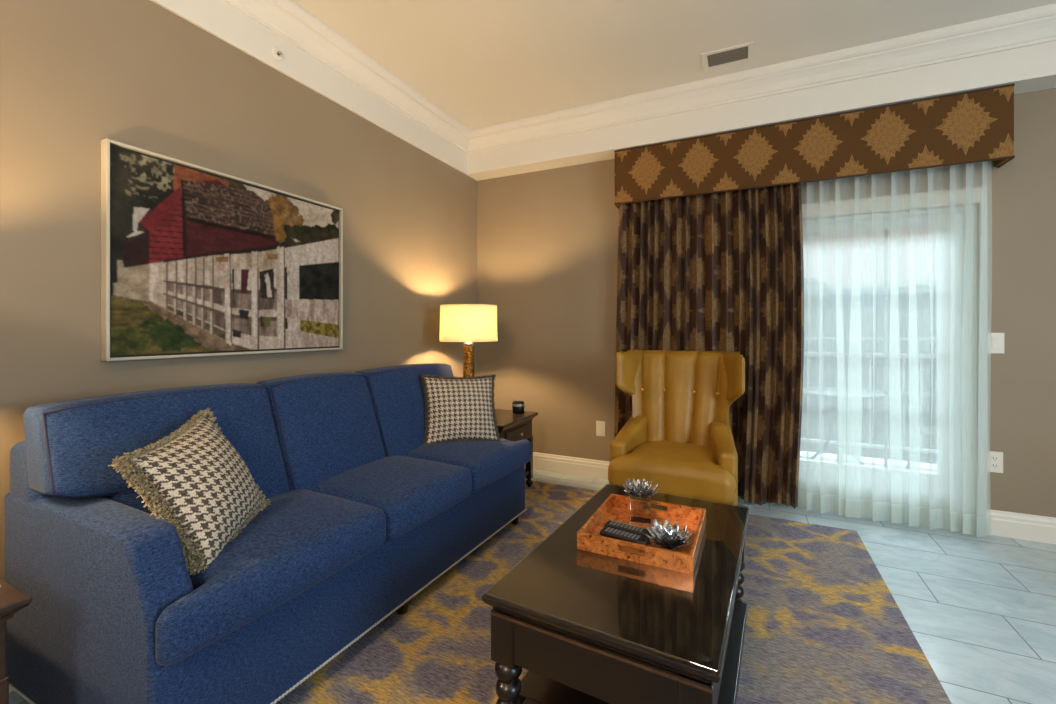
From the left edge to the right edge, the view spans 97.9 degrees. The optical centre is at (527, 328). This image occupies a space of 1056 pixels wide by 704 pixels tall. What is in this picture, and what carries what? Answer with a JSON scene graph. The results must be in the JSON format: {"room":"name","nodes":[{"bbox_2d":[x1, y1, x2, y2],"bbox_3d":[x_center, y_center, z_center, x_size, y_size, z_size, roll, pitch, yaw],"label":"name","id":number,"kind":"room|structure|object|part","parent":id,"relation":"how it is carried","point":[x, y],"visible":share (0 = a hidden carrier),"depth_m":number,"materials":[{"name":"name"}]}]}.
{"room":"living room","nodes":[
{"label":"living room","id":0,"kind":"room"},
{"bbox_2d":[0,0,476,579],"bbox_3d":[-1.921,-0.278,1.066,0.150,2.854,6.910,0,0,25],"label":"wall","id":1,"kind":"structure","parent":0,"point":[75,75],"depth_m":1.85,"materials":[{"name":"paint"}]},
{"bbox_2d":[101,138,342,360],"bbox_3d":[-1.303,-0.284,2.145,0.043,0.801,1.073,0,0,25],"label":"framed picture","id":2,"kind":"object","parent":1,"relation":"attached to","point":[197,261],"visible":1,"depth_m":1.97,"materials":[{"name":"multicoloured paper"}]},
{"bbox_2d":[272,47,283,60],"bbox_3d":[-1.233,-1.363,2.277,0.023,0.062,0.062,0,0,25],"label":"sprinkler","id":3,"kind":"object","parent":1,"relation":"attached to","point":[278,55],"visible":1,"depth_m":2.27,"materials":[{"name":"beige metal"}]},
{"bbox_2d":[150,0,466,173],"bbox_3d":[-1.886,-1.448,0.942,0.018,0.314,6.415,0,0,25],"label":"trim","id":4,"kind":"structure","parent":1,"relation":"attached to","point":[218,18],"depth_m":2.43,"materials":[{"name":"beige paint"}]},
{"bbox_2d":[224,0,470,153],"bbox_3d":[-1.834,-1.533,0.916,0.098,0.144,6.413,0,0,25],"label":"trim","id":5,"kind":"structure","parent":1,"relation":"attached to","point":[287,19],"depth_m":2.62,"materials":[{"name":"beige paint"}]},
{"bbox_2d":[9,469,1055,703],"bbox_3d":[0.679,1.209,-0.163,5.900,0.120,6.910,0,0,25],"label":"floor","id":6,"kind":"structure","parent":0,"point":[981,611],"depth_m":1.96,"materials":[{"name":"tile"}]},
{"bbox_2d":[0,579,31,703],"bbox_3d":[-1.505,0.871,0.925,0.602,0.533,0.540,0,0,25],"label":"end table","id":7,"kind":"object","parent":6,"relation":"on","point":[12,599],"visible":1,"depth_m":1.03,"materials":[{"name":"brown wood"}]},
{"bbox_3d":[-1.189,0.927,1.020,0.042,0.299,0.042,0,0,25],"label":"leg","id":8,"kind":"part","parent":7,"relation":"part of","materials":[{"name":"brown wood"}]},
{"bbox_2d":[276,479,951,703],"bbox_3d":[-0.164,1.143,1.172,2.435,0.012,4.303,0,0,25],"label":"area rug","id":9,"kind":"object","parent":6,"relation":"on","point":[824,625],"visible":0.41,"depth_m":1.71,"materials":[{"name":"multicoloured carpet"}]},
{"bbox_2d":[4,363,530,703],"bbox_3d":[-0.766,0.673,2.038,0.866,0.927,1.907,0,0,27],"label":"sofa","id":10,"kind":"object","parent":9,"relation":"on","point":[362,516],"visible":0.89,"depth_m":1.36,"materials":[{"name":"blue fabric"}]},
{"bbox_3d":[-1.047,0.705,2.182,0.232,0.725,1.889,0,0,27],"label":"frame","id":11,"kind":"part","parent":10,"relation":"part of","materials":[{"name":"blue fabric"}]},
{"bbox_3d":[-1.196,0.778,1.262,0.801,0.577,0.128,0,0,27],"label":"arm","id":12,"kind":"part","parent":10,"relation":"part of"},
{"bbox_2d":[23,383,288,514],"bbox_3d":[-1.182,0.439,1.553,0.284,0.457,0.665,0,0,27],"label":"cushion","id":13,"kind":"object","parent":10,"relation":"on","point":[71,445],"depth_m":1.38,"materials":[{"name":"blue fabric"}]},
{"bbox_2d":[108,408,270,574],"bbox_3d":[-0.975,0.473,1.383,0.227,0.419,0.453,0,0,-10],"label":"throw pillow","id":14,"kind":"object","parent":10,"relation":"on","point":[193,479],"visible":0.92,"depth_m":1.27,"materials":[{"name":"multicoloured fabric"}]},
{"bbox_3d":[-0.776,1.057,2.036,0.770,0.015,1.896,0,0,27],"label":"nailhead trim","id":15,"kind":"part","parent":10,"relation":"part of","materials":[{"name":"silver metal"}]},
{"bbox_2d":[155,489,385,665],"bbox_3d":[-0.924,0.698,1.478,0.640,0.162,0.704,0,0,27],"label":"seat cushion","id":16,"kind":"object","parent":10,"relation":"on","point":[302,539],"depth_m":1.29,"materials":[{"name":"blue fabric"}]},
{"bbox_2d":[256,372,384,490],"bbox_3d":[-0.914,0.439,2.081,0.284,0.457,0.511,0,0,27],"label":"cushion","id":17,"kind":"object","parent":10,"relation":"on","point":[328,426],"depth_m":1.99,"materials":[{"name":"blue fabric"}]},
{"bbox_2d":[312,456,471,539],"bbox_3d":[-0.640,0.698,2.037,0.640,0.162,0.539,0,0,27],"label":"seat cushion","id":18,"kind":"object","parent":10,"relation":"on","point":[411,491],"depth_m":1.89,"materials":[{"name":"blue fabric"}]},
{"bbox_2d":[354,363,452,456],"bbox_3d":[-0.637,0.439,2.628,0.284,0.457,0.709,0,0,27],"label":"cushion","id":19,"kind":"object","parent":10,"relation":"on","point":[396,394],"depth_m":2.41,"materials":[{"name":"blue fabric"}]},
{"bbox_2d":[421,374,500,445],"bbox_3d":[-0.384,0.457,2.620,0.463,0.411,0.196,0,0,-23],"label":"throw pillow","id":20,"kind":"object","parent":10,"relation":"on","point":[461,408],"visible":0.98,"depth_m":2.57,"materials":[{"name":"multicoloured fabric"}]},
{"bbox_2d":[406,439,530,492],"bbox_3d":[-0.378,0.698,2.554,0.640,0.162,0.610,0,0,27],"label":"seat cushion","id":21,"kind":"object","parent":10,"relation":"on","point":[488,462],"depth_m":2.36,"materials":[{"name":"blue fabric"}]},
{"bbox_3d":[-0.393,0.778,2.846,0.801,0.577,0.128,0,0,27],"label":"arm","id":22,"kind":"part","parent":10,"relation":"part of"},
{"bbox_2d":[495,409,537,486],"bbox_3d":[-0.305,0.871,3.229,0.602,0.533,0.531,0,0,25],"label":"end table","id":23,"kind":"object","parent":9,"relation":"on","point":[513,427],"visible":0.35,"depth_m":3.18,"materials":[{"name":"brown wood"}]},
{"bbox_2d":[439,304,497,376],"bbox_3d":[-0.422,0.218,3.278,0.414,0.772,0.414,0,0,25],"label":"table lamp","id":24,"kind":"object","parent":23,"relation":"on","point":[467,323],"visible":0.88,"depth_m":3.11,"materials":[{"name":"fabric"}]},
{"bbox_3d":[-0.422,-0.040,3.278,0.412,0.256,0.412,0,0,25],"label":"lamp shade","id":25,"kind":"part","parent":24,"relation":"part of","materials":[{"name":"fabric"}]},
{"bbox_3d":[-0.068,0.712,3.116,0.022,0.091,0.371,0,0,25],"label":"drawer","id":26,"kind":"part","parent":23,"relation":"part of","materials":[{"name":"brown wood"}]},
{"bbox_2d":[512,401,524,413],"bbox_3d":[-0.069,0.562,3.310,0.089,0.084,0.088,0,0,25],"label":"candle jar","id":27,"kind":"object","parent":23,"relation":"on","point":[517,406],"visible":1,"depth_m":3.27,"materials":[{"name":"black glass"}]},
{"bbox_3d":[-0.069,0.527,3.310,0.082,0.014,0.081,0,0,25],"label":"lid","id":28,"kind":"part","parent":27,"relation":"part of","materials":[{"name":"black plastic"}]},
{"bbox_3d":[0.009,0.927,3.320,0.042,0.299,0.042,0,0,25],"label":"leg","id":29,"kind":"part","parent":23,"relation":"part of","materials":[{"name":"brown wood"}]},
{"bbox_2d":[482,484,749,703],"bbox_3d":[0.387,0.928,1.561,0.604,0.418,1.036,0,0,29],"label":"coffee table","id":30,"kind":"object","parent":9,"relation":"on","point":[586,627],"visible":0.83,"depth_m":1.23,"materials":[{"name":"brown wood"}]},
{"bbox_3d":[-0.054,0.840,1.276,0.072,0.138,0.072,0,0,29],"label":"leg","id":31,"kind":"part","parent":30,"relation":"part of","materials":[{"name":"brown wood"}]},
{"bbox_3d":[0.387,0.779,1.561,0.572,0.008,1.000,0,0,29],"label":"moulding","id":32,"kind":"part","parent":30,"relation":"part of","materials":[{"name":"brown wood"}]},
{"bbox_2d":[518,601,747,703],"bbox_3d":[0.400,1.069,1.554,0.572,0.027,0.996,0,0,29],"label":"shelf","id":33,"kind":"object","parent":30,"relation":"attached to","point":[536,688],"depth_m":1.37,"materials":[{"name":"brown wood"}]},
{"bbox_2d":[577,493,705,574],"bbox_3d":[0.410,0.693,1.605,0.360,0.053,0.400,0,0,26],"label":"serving tray","id":34,"kind":"object","parent":30,"relation":"on","point":[615,507],"visible":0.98,"depth_m":1.50,"materials":[{"name":"orange burl wood"}]},
{"bbox_2d":[600,527,649,545],"bbox_3d":[0.321,0.692,1.533,0.165,0.022,0.044,0,0,34],"label":"remote control","id":35,"kind":"object","parent":34,"relation":"on","point":[609,532],"visible":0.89,"depth_m":1.52,"materials":[{"name":"black plastic"}]},
{"bbox_2d":[604,520,651,538],"bbox_3d":[0.348,0.694,1.594,0.165,0.022,0.044,0,0,32],"label":"remote control","id":36,"kind":"object","parent":34,"relation":"on","point":[642,532],"visible":0.77,"depth_m":1.58,"materials":[{"name":"black plastic"}]},
{"bbox_2d":[622,478,659,523],"bbox_3d":[0.423,0.638,1.722,0.139,0.146,0.146,0,0,18],"label":"candle holder","id":37,"kind":"object","parent":34,"relation":"on","point":[640,493],"visible":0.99,"depth_m":1.69,"materials":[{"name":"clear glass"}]},
{"bbox_2d":[646,519,692,551],"bbox_3d":[0.466,0.676,1.514,0.159,0.070,0.167,0,0,37],"label":"candle holder","id":38,"kind":"object","parent":34,"relation":"on","point":[666,536],"visible":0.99,"depth_m":1.50,"materials":[{"name":"silver metal"}]},
{"bbox_3d":[0.382,0.840,1.036,0.072,0.138,0.072,0,0,29],"label":"leg","id":39,"kind":"part","parent":30,"relation":"part of","materials":[{"name":"brown wood"}]},
{"bbox_3d":[0.829,0.840,1.846,0.072,0.138,0.072,0,0,29],"label":"leg","id":40,"kind":"part","parent":30,"relation":"part of","materials":[{"name":"brown wood"}]},
{"bbox_2d":[608,349,744,505],"bbox_3d":[0.860,0.638,2.673,0.727,0.997,0.727,0,0,25],"label":"wingback armchair","id":41,"kind":"object","parent":9,"relation":"on","point":[677,436],"visible":0.93,"depth_m":2.69,"materials":[{"name":"yellow leather"}]},
{"bbox_3d":[0.602,0.767,2.727,0.104,0.459,0.404,0,0,37],"label":"arm","id":42,"kind":"part","parent":41,"relation":"part of","materials":[{"name":"yellow leather"}]},
{"bbox_2d":[608,440,735,504],"bbox_3d":[0.826,0.770,2.601,0.646,0.210,0.567,0,0,25],"label":"seat cushion","id":43,"kind":"object","parent":41,"relation":"on","point":[694,469],"depth_m":2.38,"materials":[{"name":"yellow leather"}]},
{"bbox_3d":[0.939,0.459,2.840,0.669,0.637,0.358,0,0,25],"label":"backrest","id":44,"kind":"part","parent":41,"relation":"part of","materials":[{"name":"yellow leather"}]},
{"bbox_3d":[1.065,0.767,2.508,0.104,0.459,0.404,0,0,14],"label":"arm","id":45,"kind":"part","parent":41,"relation":"part of","materials":[{"name":"yellow leather"}]},
{"bbox_2d":[292,0,1055,129],"bbox_3d":[0.679,-1.665,-0.163,5.900,0.120,6.910,0,0,25],"label":"ceiling","id":46,"kind":"structure","parent":0,"point":[484,63],"depth_m":2.52,"materials":[{"name":"beige paint"}]},
{"bbox_2d":[701,41,753,70],"bbox_3d":[1.173,-1.600,2.704,0.280,0.010,0.184,0,0,25],"label":"ceiling vent","id":47,"kind":"object","parent":46,"relation":"in","point":[744,52],"visible":1,"depth_m":2.70,"materials":[{"name":"white metal"}]},
{"bbox_2d":[477,88,1055,517],"bbox_3d":[2.121,-0.278,2.889,5.600,2.854,0.160,0,0,25],"label":"wall","id":48,"kind":"structure","parent":0,"point":[547,240],"depth_m":3.52,"materials":[{"name":"paint"}]},
{"bbox_2d":[533,452,609,479],"bbox_3d":[0.203,1.080,3.698,1.440,0.138,0.016,0,0,25],"label":"baseboard","id":49,"kind":"structure","parent":48,"relation":"attached to","point":[591,468],"depth_m":3.63,"materials":[{"name":"beige paint"}]},
{"bbox_2d":[596,421,604,435],"bbox_3d":[0.559,0.765,3.533,0.072,0.116,0.010,0,0,25],"label":"power outlet","id":50,"kind":"object","parent":48,"relation":"attached to","point":[600,425],"visible":1,"depth_m":3.53,"materials":[{"name":"beige plastic"}]},
{"bbox_2d":[466,41,1055,180],"bbox_3d":[2.047,-1.448,2.733,5.600,0.314,0.185,0,0,25],"label":"trim","id":51,"kind":"structure","parent":48,"relation":"attached to","point":[1032,68],"depth_m":2.84,"materials":[{"name":"beige paint"}]},
{"bbox_2d":[468,3,1055,153],"bbox_3d":[1.996,-1.533,2.600,5.580,0.144,0.098,0,0,25],"label":"trim","id":52,"kind":"structure","parent":48,"relation":"attached to","point":[1037,25],"depth_m":2.77,"materials":[{"name":"beige paint"}]},
{"bbox_2d":[614,84,1014,208],"bbox_3d":[1.622,-1.092,2.940,2.142,0.390,0.174,0,0,25],"label":"window valance","id":53,"kind":"object","parent":48,"relation":"attached to","point":[974,126],"visible":0.91,"depth_m":2.75,"materials":[{"name":"brown fabric"}]},
{"bbox_2d":[614,183,803,507],"bbox_3d":[1.172,0.045,3.135,1.232,2.192,0.150,0,0,25],"label":"drape","id":54,"kind":"object","parent":53,"relation":"hanging from","point":[721,271],"visible":0.63,"depth_m":3.04,"materials":[{"name":"brown fabric"}]},
{"bbox_2d":[798,161,990,536],"bbox_3d":[2.125,0.043,2.711,0.924,2.187,0.078,0,0,25],"label":"sheer curtain","id":55,"kind":"object","parent":53,"relation":"hanging from","point":[979,524],"visible":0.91,"depth_m":2.69,"materials":[{"name":"white fabric"}]},
{"bbox_2d":[739,204,976,513],"bbox_3d":[1.749,0.219,3.073,1.850,1.860,0.135,0,0,25],"label":"door","id":56,"kind":"structure","parent":48,"relation":"in","point":[950,458],"depth_m":2.71,"materials":[{"name":"white"}]},
{"bbox_2d":[803,229,936,467],"bbox_3d":[2.105,0.121,2.902,0.740,1.475,0.008,0,0,25],"label":"grille","id":57,"kind":"object","parent":56,"relation":"attached to","point":[885,338],"depth_m":2.85,"materials":[{"name":"grey"}]},
{"bbox_3d":[2.110,0.224,2.888,0.980,1.810,0.040,0,0,25],"label":"sash","id":58,"kind":"part","parent":56,"relation":"part of","materials":[{"name":"white glass"}]},
{"bbox_2d":[802,186,986,514],"bbox_3d":[1.681,0.174,2.998,1.970,1.950,0.018,0,0,25],"label":"trim","id":59,"kind":"structure","parent":48,"relation":"attached to","point":[846,206],"depth_m":2.61,"materials":[{"name":"beige paint"}]},
{"bbox_2d":[987,451,1002,472],"bbox_3d":[2.604,0.742,2.567,0.072,0.116,0.008,0,0,25],"label":"power outlet","id":60,"kind":"object","parent":48,"relation":"attached to","point":[995,458],"visible":1,"depth_m":2.56,"materials":[{"name":"beige plastic"}]},
{"bbox_2d":[991,456,998,460],"bbox_3d":[2.603,0.722,2.565,0.034,0.029,0.004,0,0,25],"label":"socket","id":61,"kind":"object","parent":60,"relation":"attached to","point":[993,458],"depth_m":2.56,"materials":[{"name":"white plastic"}]},
{"bbox_2d":[991,463,998,468],"bbox_3d":[2.603,0.762,2.565,0.034,0.029,0.004,0,0,25],"label":"socket","id":62,"kind":"object","parent":60,"relation":"attached to","point":[993,465],"depth_m":2.56,"materials":[{"name":"white plastic"}]},
{"bbox_2d":[987,333,1003,353],"bbox_3d":[2.608,0.079,2.565,0.072,0.116,0.010,0,0,25],"label":"light switch","id":63,"kind":"object","parent":48,"relation":"attached to","point":[996,339],"visible":1,"depth_m":2.56,"materials":[{"name":"beige plastic"}]},
{"bbox_2d":[987,509,1055,543],"bbox_3d":[3.593,1.080,2.095,2.260,0.138,0.016,0,0,25],"label":"baseboard","id":64,"kind":"structure","parent":48,"relation":"attached to","point":[1037,528],"depth_m":2.51,"materials":[{"name":"beige paint"}]},
{"bbox_2d":[800,451,936,472],"bbox_3d":[2.669,1.289,3.581,4.800,0.220,1.560,0,0,25],"label":"floor","id":65,"kind":"structure","parent":0,"point":[806,454],"depth_m":4.09,"materials":[{"name":"grey concrete"}]},
{"bbox_2d":[803,387,883,464],"bbox_3d":[2.523,0.843,3.739,0.610,0.671,0.607,0,0,25],"label":"patio table","id":66,"kind":"object","parent":65,"relation":"on","point":[812,393],"visible":0.53,"depth_m":3.73,"materials":[{"name":"grey metal"}]},
{"bbox_3d":[2.438,0.848,3.867,0.021,0.661,0.229,0,0,-33],"label":"leg","id":67,"kind":"part","parent":66,"relation":"part of","materials":[{"name":"grey metal"}]},
{"bbox_3d":[2.454,0.848,3.601,0.022,0.661,0.229,0,0,27],"label":"leg","id":68,"kind":"part","parent":66,"relation":"part of","materials":[{"name":"grey metal"}]},
{"bbox_3d":[2.676,0.848,3.748,0.229,0.661,0.021,0,0,-3],"label":"leg","id":69,"kind":"part","parent":66,"relation":"part of","materials":[{"name":"grey metal"}]},
{"bbox_2d":[801,352,936,453],"bbox_3d":[2.930,0.679,4.132,4.800,1.000,0.050,0,0,25],"label":"balcony railing","id":70,"kind":"object","parent":65,"relation":"on","point":[870,355],"visible":0.13,"depth_m":4.07,"materials":[{"name":"grey metal"}]},
{"bbox_3d":[2.930,1.036,4.132,4.800,0.025,0.028,0,0,25],"label":"rail","id":71,"kind":"part","parent":70,"relation":"part of","materials":[{"name":"grey metal"}]},
{"bbox_3d":[2.930,0.232,4.132,4.800,0.035,0.044,0,0,25],"label":"rail","id":72,"kind":"part","parent":70,"relation":"part of","materials":[{"name":"grey metal"}]},
{"bbox_2d":[898,370,936,469],"bbox_3d":[2.989,0.742,3.275,0.419,0.866,0.419,0,0,-3],"label":"patio chair","id":73,"kind":"object","parent":65,"relation":"on","point":[925,431],"visible":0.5,"depth_m":3.45,"materials":[{"name":"grey metal"}]},
{"bbox_3d":[2.812,0.962,3.430,0.025,0.427,0.111,0,0,-43],"label":"leg","id":74,"kind":"part","parent":73,"relation":"part of","materials":[{"name":"grey metal"}]},
{"bbox_3d":[2.978,0.524,3.464,0.400,0.430,0.020,0,0,-3],"label":"backrest","id":75,"kind":"part","parent":73,"relation":"part of","materials":[{"name":"grey metal"}]},
{"bbox_3d":[2.989,0.742,3.275,0.410,0.015,0.407,0,0,-3],"label":"seat","id":76,"kind":"part","parent":73,"relation":"part of","materials":[{"name":"grey metal"}]},
{"label":"outside","id":77,"kind":"structure","parent":0,"visible":0},
{"bbox_2d":[800,403,936,463],"bbox_3d":[23.938,5.249,32.196,100.000,0.200,68.200,0,0,25],"label":"ground","id":78,"kind":"structure","parent":77,"point":[830,410],"depth_m":23.11,"materials":[{"name":"beige"}]},
{"bbox_2d":[802,277,834,412],"bbox_3d":[16.953,0.975,28.290,3.161,8.348,3.500,0,0,25],"label":"tree","id":79,"kind":"object","parent":78,"relation":"on","point":[814,321],"visible":0.48,"depth_m":27.20,"materials":[{"name":"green plant"}]},
{"bbox_3d":[16.953,-0.475,28.290,3.161,5.448,3.500,0,0,25],"label":"crown","id":80,"kind":"part","parent":79,"relation":"part of","materials":[{"name":"green plant"}]},
{"bbox_2d":[809,286,936,409],"bbox_3d":[23.028,1.049,34.949,53.200,8.200,9.200,0,0,25],"label":"building","id":81,"kind":"structure","parent":78,"relation":"on","point":[876,294],"depth_m":30.93,"materials":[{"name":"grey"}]},
{"bbox_2d":[874,284,936,418],"bbox_3d":[22.209,1.203,26.772,2.842,7.891,2.961,0,0,-23],"label":"tree","id":82,"kind":"object","parent":78,"relation":"on","point":[900,300],"visible":0.73,"depth_m":26.35,"materials":[{"name":"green plant"}]},
{"bbox_3d":[22.209,0.064,26.772,2.842,5.612,2.961,0,0,-23],"label":"crown","id":83,"kind":"part","parent":82,"relation":"part of","materials":[{"name":"green plant"}]}
]}

